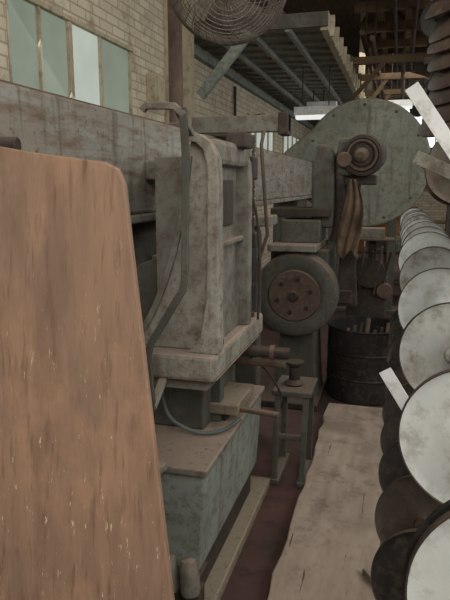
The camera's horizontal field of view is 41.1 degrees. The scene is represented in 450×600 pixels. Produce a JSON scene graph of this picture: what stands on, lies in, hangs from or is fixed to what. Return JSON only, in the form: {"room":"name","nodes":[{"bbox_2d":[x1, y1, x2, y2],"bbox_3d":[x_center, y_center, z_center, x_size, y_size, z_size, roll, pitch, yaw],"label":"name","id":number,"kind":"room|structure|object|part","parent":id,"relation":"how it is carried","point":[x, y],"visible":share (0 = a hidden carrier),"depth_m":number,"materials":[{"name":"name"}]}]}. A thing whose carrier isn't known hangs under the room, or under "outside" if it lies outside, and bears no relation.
{"room":"factory workshop","nodes":[
{"label":"factory workshop","id":0,"kind":"room"},
{"bbox_2d":[0,0,9,81],"bbox_3d":[-2.364,-1.056,0.731,0.250,5.000,6.460,3,11,16],"label":"brick","id":1,"kind":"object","parent":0,"point":[4,60],"visible":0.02,"depth_m":3.71,"materials":[{"name":"beige brick"}]},
{"bbox_2d":[40,0,129,45],"bbox_3d":[-1.224,-3.175,4.372,0.250,2.210,1.810,3,11,16],"label":"brick wall","id":2,"kind":"structure","parent":0,"point":[110,17],"depth_m":4.89,"materials":[{"name":"beige brick"}]},
{"bbox_2d":[24,0,133,51],"bbox_3d":[-1.109,-2.091,4.546,0.050,0.035,1.890,3,11,16],"label":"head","id":3,"kind":"object","parent":2,"relation":"attached to","point":[43,6],"visible":1,"depth_m":4.51},
{"bbox_2d":[129,0,314,268],"bbox_3d":[0.780,-3.120,11.498,0.250,5.000,12.730,3,11,16],"label":"brick","id":4,"kind":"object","parent":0,"point":[146,17],"visible":0.09,"depth_m":7.19,"materials":[{"name":"beige brick"}]},
{"bbox_2d":[146,73,165,101],"bbox_3d":[-0.671,-2.043,5.879,0.115,0.300,0.230,3,11,16],"label":"electrical box","id":5,"kind":"object","parent":4,"relation":"attached to","point":[155,83],"visible":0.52,"depth_m":5.78,"materials":[{"name":"beige paint"}]},
{"bbox_2d":[234,86,236,115],"bbox_3d":[0.448,-2.305,9.904,0.040,2.000,2.219,3,11,16],"label":"conduit","id":6,"kind":"object","parent":4,"relation":"attached to","point":[235,87],"visible":0.22,"depth_m":8.70,"materials":[{"name":"metal"}]},
{"bbox_2d":[194,11,365,129],"bbox_3d":[1.862,-3.595,11.722,1.660,0.812,11.540,3,11,16],"label":"deck","id":7,"kind":"object","parent":4,"relation":"attached to","point":[274,61],"visible":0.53,"depth_m":7.74,"materials":[{"name":"beige paint"}]},
{"bbox_3d":[1.108,-3.822,11.920,0.080,0.100,11.500,3,11,16],"label":"wall plate","id":8,"kind":"part","parent":7,"relation":"part of","materials":[{"name":"teal paint"}]},
{"bbox_3d":[0.258,-2.866,6.239,1.620,0.140,0.040,3,11,16],"label":"trim","id":9,"kind":"part","parent":7,"relation":"part of","materials":[{"name":"teal paint"}]},
{"bbox_2d":[294,66,338,119],"bbox_3d":[1.286,-2.793,8.093,0.680,0.680,0.200,3,11,16],"label":"fluorescent light","id":10,"kind":"object","parent":7,"relation":"hanging from","point":[306,112],"visible":0.77,"depth_m":8.08,"materials":[{"name":"white metal"}]},
{"bbox_2d":[295,114,325,119],"bbox_3d":[1.286,-2.484,8.152,0.640,0.050,0.175,3,11,16],"label":"diffuser","id":11,"kind":"object","parent":10,"relation":"attached to","point":[297,116],"depth_m":8.12,"materials":[{"name":"grey plastic"}]},
{"bbox_2d":[307,89,336,105],"bbox_3d":[1.621,-3.324,10.012,0.490,0.360,0.200,3,11,16],"label":"fluorescent light","id":12,"kind":"object","parent":7,"relation":"hanging from","point":[317,103],"visible":0.52,"depth_m":9.94,"materials":[{"name":"white metal"}]},
{"bbox_2d":[358,73,361,86],"bbox_3d":[2.347,-3.785,10.453,0.060,0.300,0.100,3,11,16],"label":"lug","id":13,"kind":"object","parent":7,"relation":"attached to","point":[359,74],"visible":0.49,"depth_m":10.39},
{"bbox_2d":[359,13,365,90],"bbox_3d":[2.543,-4.638,11.079,0.110,1.460,0.120,3,11,16],"label":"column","id":14,"kind":"structure","parent":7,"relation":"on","point":[361,50],"depth_m":11.04,"materials":[{"name":"beige paint"}]},
{"bbox_2d":[367,50,372,97],"bbox_3d":[3.370,-5.181,13.911,0.110,1.460,0.120,3,11,16],"label":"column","id":15,"kind":"structure","parent":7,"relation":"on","point":[369,86],"depth_m":13.89,"materials":[{"name":"beige paint"}]},
{"bbox_3d":[0.646,-1.736,10.706,0.035,0.060,2.040,3,11,16],"label":"rail","id":16,"kind":"object","parent":4,"relation":"attached to","visible":0},
{"bbox_2d":[252,132,272,150],"bbox_3d":[0.629,-2.435,10.578,0.010,1.400,2.000,3,11,16],"label":"pane","id":17,"kind":"object","parent":16,"relation":"attached to","point":[270,133],"visible":0.14,"depth_m":10.86,"materials":[{"name":"grey"}]},
{"bbox_2d":[267,132,268,149],"bbox_3d":[0.784,-2.524,11.045,0.035,1.400,0.040,3,11,16],"label":"mullion","id":18,"kind":"object","parent":16,"relation":"attached to","point":[267,132],"visible":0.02,"depth_m":10.95,"materials":[{"name":"beige paint"}]},
{"bbox_2d":[272,132,274,150],"bbox_3d":[0.922,-2.615,11.517,0.035,1.400,0.040,3,11,16],"label":"mullion","id":19,"kind":"object","parent":16,"relation":"attached to","point":[273,132],"visible":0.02,"depth_m":11.43,"materials":[{"name":"beige paint"}]},
{"bbox_3d":[1.500,-2.297,13.633,0.035,0.060,2.240,3,11,16],"label":"rail","id":20,"kind":"object","parent":4,"relation":"attached to","visible":0},
{"bbox_2d":[282,136,283,153],"bbox_3d":[1.197,-2.796,12.461,0.035,1.400,0.040,3,11,16],"label":"mullion","id":21,"kind":"object","parent":20,"relation":"attached to","point":[282,136],"visible":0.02,"depth_m":12.37,"materials":[{"name":"beige paint"}]},
{"bbox_2d":[284,136,298,152],"bbox_3d":[1.484,-2.996,13.504,0.010,1.400,2.200,3,11,16],"label":"pane","id":22,"kind":"object","parent":20,"relation":"attached to","point":[285,137],"visible":0.02,"depth_m":13.12,"materials":[{"name":"grey glass"}]},
{"bbox_2d":[220,240,400,599],"bbox_3d":[2.356,0.279,7.310,5.800,0.100,21.400,3,11,16],"label":"floor","id":23,"kind":"structure","parent":0,"point":[250,578],"depth_m":3.16,"materials":[{"name":"concrete"}]},
{"bbox_2d":[0,146,174,599],"bbox_3d":[-0.320,0.499,1.381,0.620,1.700,0.170,3,11,16],"label":"plywood sheet","id":24,"kind":"object","parent":23,"relation":"on","point":[82,512],"visible":1,"depth_m":1.35,"materials":[{"name":"brown wood"}]},
{"bbox_2d":[0,79,313,599],"bbox_3d":[0.199,-0.172,4.148,0.920,1.976,6.497,3,11,14],"label":"machine","id":25,"kind":"object","parent":23,"relation":"on","point":[194,194],"visible":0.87,"depth_m":2.28,"materials":[{"name":"paint"}]},
{"bbox_2d":[0,137,21,149],"bbox_3d":[-0.547,-0.371,1.471,0.093,0.055,0.049,3,11,16],"label":"roller","id":26,"kind":"object","parent":25,"relation":"attached to","point":[9,142],"visible":0.56,"depth_m":1.45,"materials":[{"name":"metal"}]},
{"bbox_3d":[0.061,-1.116,4.323,0.100,0.035,5.600,3,11,16],"label":"beam rail","id":27,"kind":"part","parent":25,"relation":"part of","materials":[{"name":"metal"}]},
{"bbox_3d":[-0.214,-0.195,2.170,0.207,0.635,0.020,3,11,16],"label":"upright slant moulding","id":28,"kind":"part","parent":25,"relation":"part of","materials":[{"name":"grey paint"}]},
{"bbox_3d":[-0.197,-0.110,2.007,0.172,1.021,0.018,3,11,16],"label":"bent lever","id":29,"kind":"part","parent":25,"relation":"part of","materials":[{"name":"teal paint"}]},
{"bbox_3d":[-0.098,1.022,2.211,0.030,0.040,0.150,3,11,16],"label":"pedal arm","id":30,"kind":"part","parent":25,"relation":"part of","materials":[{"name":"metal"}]},
{"bbox_3d":[-0.120,0.168,2.562,0.400,0.095,0.810,3,11,16],"label":"saddle plate","id":31,"kind":"part","parent":25,"relation":"part of","materials":[{"name":"paint"}]},
{"bbox_2d":[165,0,286,127],"bbox_3d":[-0.112,-1.330,2.517,0.403,1.135,0.761,-10,15,-43],"label":"pedestal fan","id":32,"kind":"object","parent":25,"relation":"on","point":[219,16],"visible":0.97,"depth_m":2.51,"materials":[{"name":"metal"}]},
{"bbox_3d":[-0.236,-1.387,2.811,0.068,1.135,0.068,3,11,16],"label":"post","id":33,"kind":"part","parent":32,"relation":"part of","materials":[{"name":"metal"}]},
{"bbox_3d":[-0.035,-1.187,2.479,0.129,0.158,0.086,3,11,16],"label":"blade","id":34,"kind":"part","parent":32,"relation":"part of","materials":[{"name":"grey paint"}]},
{"bbox_3d":[0.116,-1.230,2.417,0.155,0.078,0.100,-2,11,-12],"label":"blade","id":35,"kind":"part","parent":32,"relation":"part of","materials":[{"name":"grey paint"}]},
{"bbox_2d":[223,235,243,246],"bbox_3d":[0.005,-0.229,2.365,0.045,0.020,0.410,3,11,16],"label":"shelf","id":36,"kind":"object","parent":25,"relation":"attached to","point":[228,240],"depth_m":2.44,"materials":[{"name":"grey paint"}]},
{"bbox_3d":[0.048,-0.454,3.012,0.374,0.775,0.094,3,11,16],"label":"pull rod","id":37,"kind":"part","parent":25,"relation":"part of","materials":[{"name":"metal"}]},
{"bbox_3d":[0.887,-1.415,7.117,0.345,0.460,0.040,3,11,16],"label":"beam plate","id":38,"kind":"part","parent":25,"relation":"part of","materials":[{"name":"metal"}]},
{"bbox_2d":[163,0,168,122],"bbox_3d":[-0.500,-1.600,6.486,0.160,3.900,0.350,3,11,16],"label":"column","id":39,"kind":"structure","parent":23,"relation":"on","point":[164,1],"depth_m":6.16,"materials":[{"name":"beige paint"}]},
{"bbox_2d":[182,0,194,124],"bbox_3d":[-0.384,-1.594,6.458,0.080,3.900,0.160,3,11,16],"label":"steel column","id":40,"kind":"structure","parent":23,"relation":"on","point":[187,36],"depth_m":6.25,"materials":[{"name":"beige metal"}]},
{"bbox_2d":[270,359,317,487],"bbox_3d":[0.389,0.653,3.343,0.215,0.661,0.350,3,11,16],"label":"stand","id":41,"kind":"object","parent":23,"relation":"on","point":[293,384],"visible":0.94,"depth_m":3.24,"materials":[{"name":"teal paint"}]},
{"bbox_3d":[0.276,0.752,3.247,0.040,0.502,0.060,3,11,16],"label":"leg","id":42,"kind":"part","parent":41,"relation":"part of","materials":[{"name":"teal paint"}]},
{"bbox_3d":[0.312,0.958,3.424,0.055,0.030,0.350,3,11,16],"label":"foot rail","id":43,"kind":"part","parent":41,"relation":"part of","materials":[{"name":"teal paint"}]},
{"bbox_3d":[0.346,0.706,3.487,0.040,0.502,0.069,3,11,16],"label":"leg","id":44,"kind":"part","parent":41,"relation":"part of","materials":[{"name":"teal paint"}]},
{"bbox_3d":[0.356,0.739,3.234,0.150,0.030,0.025,3,11,16],"label":"cross rail","id":45,"kind":"part","parent":41,"relation":"part of","materials":[{"name":"teal paint"}]},
{"bbox_2d":[284,359,303,386],"bbox_3d":[0.379,0.397,3.270,0.110,0.130,0.110,3,11,16],"label":"spool","id":46,"kind":"object","parent":41,"relation":"on","point":[294,380],"depth_m":3.24,"materials":[{"name":"metal"}]},
{"bbox_3d":[0.420,0.760,3.206,0.040,0.502,0.060,3,11,16],"label":"leg","id":47,"kind":"part","parent":41,"relation":"part of","materials":[{"name":"teal paint"}]},
{"bbox_3d":[0.456,0.965,3.383,0.055,0.030,0.350,3,11,16],"label":"foot rail","id":48,"kind":"part","parent":41,"relation":"part of","materials":[{"name":"grey metal"}]},
{"bbox_3d":[0.490,0.714,3.447,0.040,0.502,0.069,3,11,16],"label":"leg","id":49,"kind":"part","parent":41,"relation":"part of","materials":[{"name":"teal paint"}]},
{"bbox_2d":[261,144,338,410],"bbox_3d":[0.568,-0.181,4.450,0.590,1.880,0.720,3,11,16],"label":"machine","id":50,"kind":"object","parent":23,"relation":"on","point":[300,285],"visible":0.95,"depth_m":4.20,"materials":[{"name":"teal paint"}]},
{"bbox_2d":[270,206,330,216],"bbox_3d":[0.574,-0.648,4.390,0.420,0.060,0.360,3,11,16],"label":"shelf","id":51,"kind":"object","parent":50,"relation":"attached to","point":[284,211],"depth_m":4.23,"materials":[{"name":"metal"}]},
{"bbox_2d":[329,134,386,306],"bbox_3d":[0.940,-0.548,4.290,0.380,1.221,0.412,3,11,16],"label":"motor","id":52,"kind":"object","parent":50,"relation":"attached to","point":[358,157],"visible":0.99,"depth_m":4.14,"materials":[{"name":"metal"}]},
{"bbox_3d":[0.869,-0.773,4.243,0.250,0.747,0.087,-2,11,-12],"label":"curved arm","id":53,"kind":"part","parent":52,"relation":"part of","materials":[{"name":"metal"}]},
{"bbox_3d":[0.864,-0.031,4.466,0.160,0.100,0.120,3,11,16],"label":"motor post arm","id":54,"kind":"part","parent":52,"relation":"part of","materials":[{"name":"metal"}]},
{"bbox_3d":[0.902,-0.402,4.384,0.159,0.900,0.080,3,11,16],"label":"motor post","id":55,"kind":"part","parent":52,"relation":"part of","materials":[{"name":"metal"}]},
{"bbox_3d":[0.981,-1.008,4.204,0.292,0.284,0.372,3,11,16],"label":"motor","id":56,"kind":"part","parent":52,"relation":"part of","materials":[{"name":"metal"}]},
{"bbox_2d":[267,403,383,599],"bbox_3d":[0.497,1.077,2.762,0.432,0.045,3.300,3,11,16],"label":"wooden plank","id":57,"kind":"object","parent":23,"relation":"on","point":[332,536],"depth_m":2.86,"materials":[{"name":"beige wood"}]},
{"bbox_2d":[362,567,370,582],"bbox_3d":[0.613,1.126,2.319,0.021,0.035,0.264,-4,12,-21],"label":"wooden offcut","id":58,"kind":"object","parent":57,"relation":"on","point":[366,573],"visible":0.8,"depth_m":2.41,"materials":[{"name":"brown wood"}]},
{"bbox_2d":[284,98,429,313],"bbox_3d":[1.599,-1.170,7.619,1.854,2.629,0.410,3,11,16],"label":"guard","id":59,"kind":"object","parent":23,"relation":"on","point":[401,182],"visible":0.5,"depth_m":7.29,"materials":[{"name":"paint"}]},
{"bbox_3d":[1.402,-0.583,7.821,0.100,1.400,0.250,3,11,16],"label":"leg","id":60,"kind":"part","parent":59,"relation":"part of","materials":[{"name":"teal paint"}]},
{"bbox_3d":[2.103,-0.496,7.632,0.100,1.300,0.250,3,11,16],"label":"leg","id":61,"kind":"part","parent":59,"relation":"part of","materials":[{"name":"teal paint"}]},
{"bbox_2d":[326,315,390,405],"bbox_3d":[1.085,0.436,4.639,0.600,0.597,0.600,3,11,16],"label":"drum","id":62,"kind":"object","parent":23,"relation":"on","point":[357,346],"visible":0.81,"depth_m":4.41,"materials":[{"name":"metal"}]},
{"bbox_2d":[346,227,394,316],"bbox_3d":[1.190,0.035,4.971,0.360,1.260,0.210,3,11,16],"label":"mechanism","id":63,"kind":"object","parent":23,"relation":"on","point":[373,288],"visible":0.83,"depth_m":4.86,"materials":[{"name":"metal"}]},
{"bbox_3d":[1.107,-0.264,4.859,0.020,0.352,0.070,-4,12,-20],"label":"handle","id":64,"kind":"part","parent":63,"relation":"part of","materials":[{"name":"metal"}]},
{"bbox_3d":[1.169,-0.266,4.840,0.020,0.264,0.075,-6,12,-28],"label":"handle","id":65,"kind":"part","parent":63,"relation":"part of","materials":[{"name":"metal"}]},
{"bbox_3d":[1.204,-0.409,4.898,0.060,0.160,0.060,3,11,16],"label":"tray post","id":66,"kind":"part","parent":63,"relation":"part of","materials":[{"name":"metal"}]},
{"bbox_2d":[360,237,394,241],"bbox_3d":[1.201,-0.496,4.872,0.340,0.020,0.200,3,11,16],"label":"tray","id":67,"kind":"object","parent":63,"relation":"on","point":[371,239],"depth_m":4.79,"materials":[{"name":"metal"}]},
{"bbox_3d":[1.232,-0.233,4.828,0.020,0.403,0.083,-8,13,-35],"label":"handle","id":68,"kind":"part","parent":63,"relation":"part of","materials":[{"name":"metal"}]},
{"bbox_3d":[1.294,-0.235,4.810,0.020,0.314,0.091,-9,14,-39],"label":"handle","id":69,"kind":"part","parent":63,"relation":"part of","materials":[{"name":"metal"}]},
{"bbox_2d":[337,185,445,284],"bbox_3d":[2.638,-1.251,9.847,2.810,1.950,0.500,3,11,16],"label":"shelves","id":70,"kind":"object","parent":23,"relation":"on","point":[361,243],"visible":0.06,"depth_m":9.70,"materials":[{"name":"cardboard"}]},
{"bbox_3d":[2.633,-0.804,9.934,2.800,0.040,0.500,3,11,16],"label":"shelf","id":71,"kind":"part","parent":70,"relation":"part of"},
{"bbox_3d":[2.657,-1.250,9.842,0.050,1.950,0.500,3,11,16],"label":"post","id":72,"kind":"part","parent":70,"relation":"part of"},
{"bbox_3d":[2.633,-1.295,9.840,2.800,0.040,0.500,3,11,16],"label":"shelf","id":73,"kind":"part","parent":70,"relation":"part of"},
{"bbox_2d":[385,232,399,280],"bbox_3d":[2.406,-0.484,8.579,1.370,0.920,0.900,3,11,16],"label":"workbench","id":74,"kind":"object","parent":23,"relation":"on","point":[396,274],"visible":0.02,"depth_m":8.29,"materials":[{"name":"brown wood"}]},
{"bbox_2d":[373,216,400,234],"bbox_3d":[2.242,-1.067,8.420,0.420,0.285,0.480,3,11,16],"label":"cardboard box","id":75,"kind":"object","parent":74,"relation":"on","point":[385,225],"visible":0.24,"depth_m":8.25,"materials":[{"name":"brown cardboard"}]},
{"bbox_2d":[393,272,399,280],"bbox_3d":[2.401,-0.341,8.608,1.280,0.030,0.700,3,11,16],"label":"shelf","id":76,"kind":"object","parent":74,"relation":"attached to","point":[396,274],"depth_m":8.48,"materials":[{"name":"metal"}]},
{"bbox_2d":[371,0,449,599],"bbox_3d":[1.278,-0.245,3.428,0.624,2.390,6.266,3,11,16],"label":"storage rack","id":77,"kind":"object","parent":23,"relation":"on","point":[412,559],"visible":1,"depth_m":1.42,"materials":[{"name":"metal"}]},
{"bbox_3d":[1.367,-1.427,3.564,0.350,0.040,0.040,3,11,16],"label":"arm","id":78,"kind":"part","parent":77,"relation":"part of","materials":[{"name":"metal"}]},
{"bbox_3d":[1.127,-1.366,3.037,0.040,0.040,5.050,3,11,16],"label":"rail","id":79,"kind":"part","parent":77,"relation":"part of","materials":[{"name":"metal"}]},
{"bbox_2d":[418,122,449,137],"bbox_3d":[0.610,-0.463,1.431,0.277,0.151,0.289,3,11,16],"label":"bowl","id":80,"kind":"object","parent":77,"relation":"on","point":[423,130],"depth_m":1.43,"materials":[{"name":"metal"}]},
{"bbox_2d":[422,103,449,125],"bbox_3d":[0.609,-0.499,1.424,0.261,0.173,0.290,3,11,16],"label":"bowl","id":81,"kind":"object","parent":77,"relation":"on","point":[443,109],"depth_m":1.38,"materials":[{"name":"metal"}]},
{"bbox_2d":[424,0,449,19],"bbox_3d":[0.609,-0.724,1.381,0.277,0.151,0.289,3,11,16],"label":"bowl","id":82,"kind":"object","parent":77,"relation":"on","point":[437,8],"depth_m":1.37,"materials":[{"name":"wood"}]},
{"bbox_2d":[427,37,449,54],"bbox_3d":[0.618,-0.649,1.393,0.275,0.154,0.289,3,11,16],"label":"bowl","id":83,"kind":"object","parent":77,"relation":"on","point":[439,45],"depth_m":1.38,"materials":[{"name":"metal"}]},
{"bbox_2d":[427,50,449,72],"bbox_3d":[0.620,-0.611,1.399,0.273,0.157,0.289,3,11,16],"label":"bowl","id":84,"kind":"object","parent":77,"relation":"on","point":[440,63],"depth_m":1.39,"materials":[{"name":"metal"}]},
{"bbox_2d":[428,68,449,90],"bbox_3d":[0.622,-0.573,1.406,0.268,0.164,0.289,3,11,16],"label":"bowl","id":85,"kind":"object","parent":77,"relation":"on","point":[440,81],"depth_m":1.39,"materials":[{"name":"metal"}]},
{"bbox_2d":[428,87,449,106],"bbox_3d":[0.621,-0.536,1.413,0.271,0.160,0.289,3,11,16],"label":"bowl","id":86,"kind":"object","parent":77,"relation":"on","point":[439,96],"depth_m":1.39,"materials":[{"name":"metal"}]},
{"bbox_2d":[429,12,449,43],"bbox_3d":[0.614,-0.685,1.387,0.262,0.172,0.290,3,11,16],"label":"bowl","id":87,"kind":"object","parent":77,"relation":"on","point":[440,34],"depth_m":1.38,"materials":[{"name":"metal"}]},
{"bbox_3d":[2.054,-0.627,5.530,0.050,2.350,0.050,3,11,16],"label":"post","id":88,"kind":"part","parent":77,"relation":"part of","materials":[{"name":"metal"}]},
{"bbox_3d":[-1.224,-0.209,4.941,0.250,1.750,1.810,3,11,16],"label":"brick","id":89,"kind":"object","parent":23,"relation":"on","visible":0},
{"bbox_3d":[-1.109,-1.047,4.747,0.110,0.070,1.890,3,11,16],"label":"sill","id":90,"kind":"structure","parent":89,"relation":"on","visible":0},
{"bbox_2d":[5,0,12,81],"bbox_3d":[-1.365,-1.409,3.793,0.036,1.040,0.022,3,11,16],"label":"mullion","id":91,"kind":"object","parent":90,"relation":"on","point":[6,1],"visible":0.12,"depth_m":3.75,"materials":[{"name":"beige paint"}]},
{"bbox_2d":[8,0,39,89],"bbox_3d":[-1.328,-1.442,3.967,0.010,1.040,0.360,3,11,16],"label":"pane","id":92,"kind":"object","parent":90,"relation":"attached to","point":[22,18],"visible":0.46,"depth_m":3.93,"materials":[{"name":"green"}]},
{"bbox_2d":[35,6,44,90],"bbox_3d":[-1.266,-1.474,4.133,0.036,1.040,0.022,3,11,16],"label":"mullion","id":93,"kind":"object","parent":90,"relation":"on","point":[37,8],"visible":0.55,"depth_m":4.08,"materials":[{"name":"beige paint"}]},
{"bbox_2d":[40,9,68,96],"bbox_3d":[-1.223,-1.511,4.325,0.010,1.040,0.400,3,11,16],"label":"pane","id":94,"kind":"object","parent":90,"relation":"on","point":[53,29],"visible":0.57,"depth_m":4.28,"materials":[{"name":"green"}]},
{"bbox_2d":[65,21,74,98],"bbox_3d":[-1.155,-1.547,4.511,0.036,1.040,0.050,3,11,16],"label":"mullion","id":95,"kind":"object","parent":90,"relation":"on","point":[69,40],"visible":0.56,"depth_m":4.45,"materials":[{"name":"beige paint"}]},
{"bbox_2d":[72,24,99,104],"bbox_3d":[-1.102,-1.591,4.741,0.010,1.040,0.480,3,11,16],"label":"pane","id":96,"kind":"object","parent":90,"relation":"on","point":[85,44],"visible":0.57,"depth_m":4.71,"materials":[{"name":"grey glass"}]},
{"bbox_2d":[97,37,103,106],"bbox_3d":[-1.023,-1.634,4.964,0.036,1.040,0.022,3,11,16],"label":"mullion","id":97,"kind":"object","parent":90,"relation":"on","point":[99,39],"visible":0.52,"depth_m":4.91,"materials":[{"name":"beige paint"}]},
{"bbox_2d":[102,39,128,112],"bbox_3d":[-0.957,-1.686,5.237,0.010,1.040,0.570,3,11,16],"label":"pane","id":98,"kind":"object","parent":90,"relation":"attached to","point":[114,58],"visible":0.57,"depth_m":5.20,"materials":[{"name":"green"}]},
{"bbox_2d":[128,51,132,113],"bbox_3d":[-0.866,-1.737,5.502,0.036,1.040,0.022,3,11,16],"label":"mullion","id":99,"kind":"object","parent":90,"relation":"on","point":[129,52],"visible":0.48,"depth_m":5.45,"materials":[{"name":"beige paint"}]},
{"bbox_2d":[277,0,423,56],"bbox_3d":[2.356,-4.754,6.345,5.900,0.150,21.500,3,11,16],"label":"ceiling","id":100,"kind":"structure","parent":0,"point":[348,22],"depth_m":12.11,"materials":[{"name":"brown wood"}]},
{"bbox_2d":[325,63,446,239],"bbox_3d":[5.284,-4.148,16.861,5.900,5.000,0.250,3,11,16],"label":"wall","id":101,"kind":"structure","parent":0,"point":[436,210],"depth_m":16.84,"materials":[{"name":"paint"}]},
{"bbox_3d":[5.794,-4.178,16.539,2.850,0.060,0.035,3,11,16],"label":"rail","id":102,"kind":"object","parent":101,"relation":"attached to","visible":0},
{"bbox_2d":[415,116,434,146],"bbox_3d":[5.462,-4.749,16.545,0.650,1.100,0.010,3,11,16],"label":"pane","id":103,"kind":"object","parent":102,"relation":"attached to","point":[431,140],"visible":0.02,"depth_m":16.54,"materials":[{"name":"grey glass"}]},
{"bbox_3d":[5.071,-2.079,6.065,0.250,5.000,21.000,3,11,16],"label":"wall","id":104,"kind":"structure","parent":0,"visible":0},
{"bbox_2d":[358,9,420,33],"bbox_3d":[4.144,-4.881,9.718,3.857,0.810,0.120,3,11,16],"label":"roof truss","id":105,"kind":"object","parent":104,"relation":"attached to","point":[382,27],"visible":0.58,"depth_m":10.12,"materials":[{"name":"brown wood"}]},
{"bbox_2d":[359,0,406,99],"bbox_3d":[3.336,-4.559,12.134,0.600,0.813,9.400,3,11,16],"label":"pipe","id":106,"kind":"object","parent":105,"relation":"hanging from","point":[363,34],"visible":0.64,"depth_m":8.59,"materials":[{"name":"metal"}]},
{"bbox_2d":[388,51,412,108],"bbox_3d":[3.487,-4.371,11.914,0.540,1.100,0.200,3,11,16],"label":"fluorescent light","id":107,"kind":"object","parent":106,"relation":"hanging from","point":[407,104],"visible":0.39,"depth_m":11.90,"materials":[{"name":"white metal"}]},
{"bbox_2d":[401,105,411,108],"bbox_3d":[3.487,-3.855,12.013,0.500,0.050,0.175,3,11,16],"label":"diffuser","id":108,"kind":"object","parent":107,"relation":"attached to","point":[404,106],"depth_m":11.91,"materials":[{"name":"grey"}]},
{"bbox_2d":[393,0,418,88],"bbox_3d":[2.970,-4.469,9.875,0.350,0.048,13.900,3,11,16],"label":"conduit","id":109,"kind":"object","parent":105,"relation":"attached to","point":[394,1],"visible":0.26,"depth_m":9.99,"materials":[{"name":"metal"}]},
{"bbox_2d":[353,0,431,13],"bbox_3d":[3.786,-4.646,8.491,3.857,0.810,0.120,3,11,16],"label":"roof truss","id":110,"kind":"object","parent":104,"relation":"attached to","point":[382,5],"visible":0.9,"depth_m":8.91,"materials":[{"name":"brown wood"}]},
{"bbox_2d":[353,53,434,65],"bbox_3d":[3.645,-3.343,8.146,3.750,0.100,0.100,3,11,16],"label":"tie","id":111,"kind":"object","parent":104,"relation":"attached to","point":[402,58],"visible":0.88,"depth_m":8.47,"materials":[{"name":"brown wood"}]},
{"bbox_2d":[352,63,385,98],"bbox_3d":[2.073,-3.173,8.637,0.463,0.517,0.060,3,11,16],"label":"knee brace","id":112,"kind":"object","parent":111,"relation":"attached to","point":[379,67],"visible":1,"depth_m":8.62,"materials":[{"name":"brown wood"}]},
{"bbox_2d":[380,97,409,99],"bbox_3d":[5.354,-4.701,13.954,3.750,0.100,0.100,3,11,16],"label":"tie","id":113,"kind":"object","parent":104,"relation":"attached to","point":[399,98],"visible":0.02,"depth_m":14.25,"materials":[{"name":"brown wood"}]},
{"bbox_2d":[361,71,430,80],"bbox_3d":[4.169,-3.765,9.925,3.750,0.100,0.100,3,11,16],"label":"tie","id":114,"kind":"object","parent":104,"relation":"attached to","point":[422,74],"visible":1,"depth_m":10.22,"materials":[{"name":"brown wood"}]},
{"bbox_2d":[370,79,388,97],"bbox_3d":[2.597,-3.556,10.424,0.466,0.594,0.060,3,11,16],"label":"knee brace","id":115,"kind":"object","parent":114,"relation":"attached to","point":[384,82],"visible":0.56,"depth_m":10.36,"materials":[{"name":"brown wood"}]},
{"bbox_2d":[366,8,426,49],"bbox_3d":[4.503,-5.117,10.945,3.857,0.810,0.120,3,11,16],"label":"roof truss","id":116,"kind":"object","parent":104,"relation":"attached to","point":[422,41],"visible":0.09,"depth_m":11.29,"materials":[{"name":"brown wood"}]},
{"bbox_2d":[409,2,442,116],"bbox_3d":[3.630,-4.295,10.775,0.440,0.820,11.900,3,11,16],"label":"shaft","id":117,"kind":"object","parent":116,"relation":"hanging from","point":[426,26],"visible":0.21,"depth_m":7.50,"materials":[{"name":"metal"}]},
{"bbox_2d":[369,18,423,55],"bbox_3d":[4.861,-5.352,12.172,3.857,0.810,0.120,3,11,16],"label":"roof truss","id":118,"kind":"object","parent":104,"relation":"attached to","point":[392,34],"visible":0.02,"depth_m":12.51,"materials":[{"name":"brown wood"}]},
{"bbox_2d":[368,88,426,95],"bbox_3d":[4.830,-4.278,12.175,3.750,0.100,0.100,3,11,16],"label":"tie","id":119,"kind":"object","parent":104,"relation":"attached to","point":[386,91],"visible":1,"depth_m":12.52,"materials":[{"name":"brown wood"}]},
{"bbox_2d":[373,33,426,72],"bbox_3d":[5.220,-5.587,13.400,3.857,0.810,0.120,3,11,16],"label":"roof truss","id":120,"kind":"object","parent":104,"relation":"attached to","point":[388,69],"visible":0.04,"depth_m":13.75,"materials":[{"name":"brown wood"}]},
{"bbox_2d":[376,46,425,81],"bbox_3d":[5.578,-5.822,14.627,3.857,0.810,0.120,3,11,16],"label":"roof truss","id":121,"kind":"object","parent":104,"relation":"attached to","point":[421,49],"visible":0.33,"depth_m":14.91,"materials":[{"name":"brown wood"}]},
{"bbox_2d":[377,12,390,85],"bbox_3d":[1.635,-4.091,6.683,0.100,0.120,21.000,3,11,16],"label":"beam","id":122,"kind":"structure","parent":121,"relation":"on","point":[381,15],"depth_m":10.96,"materials":[{"name":"brown wood"}]},
{"bbox_2d":[405,9,412,84],"bbox_3d":[2.067,-4.068,6.561,0.100,0.120,21.000,3,11,16],"label":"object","id":123,"kind":"structure","parent":121,"relation":"on","point":[409,13],"depth_m":10.82,"materials":[{"name":"brown wood"}]}
]}

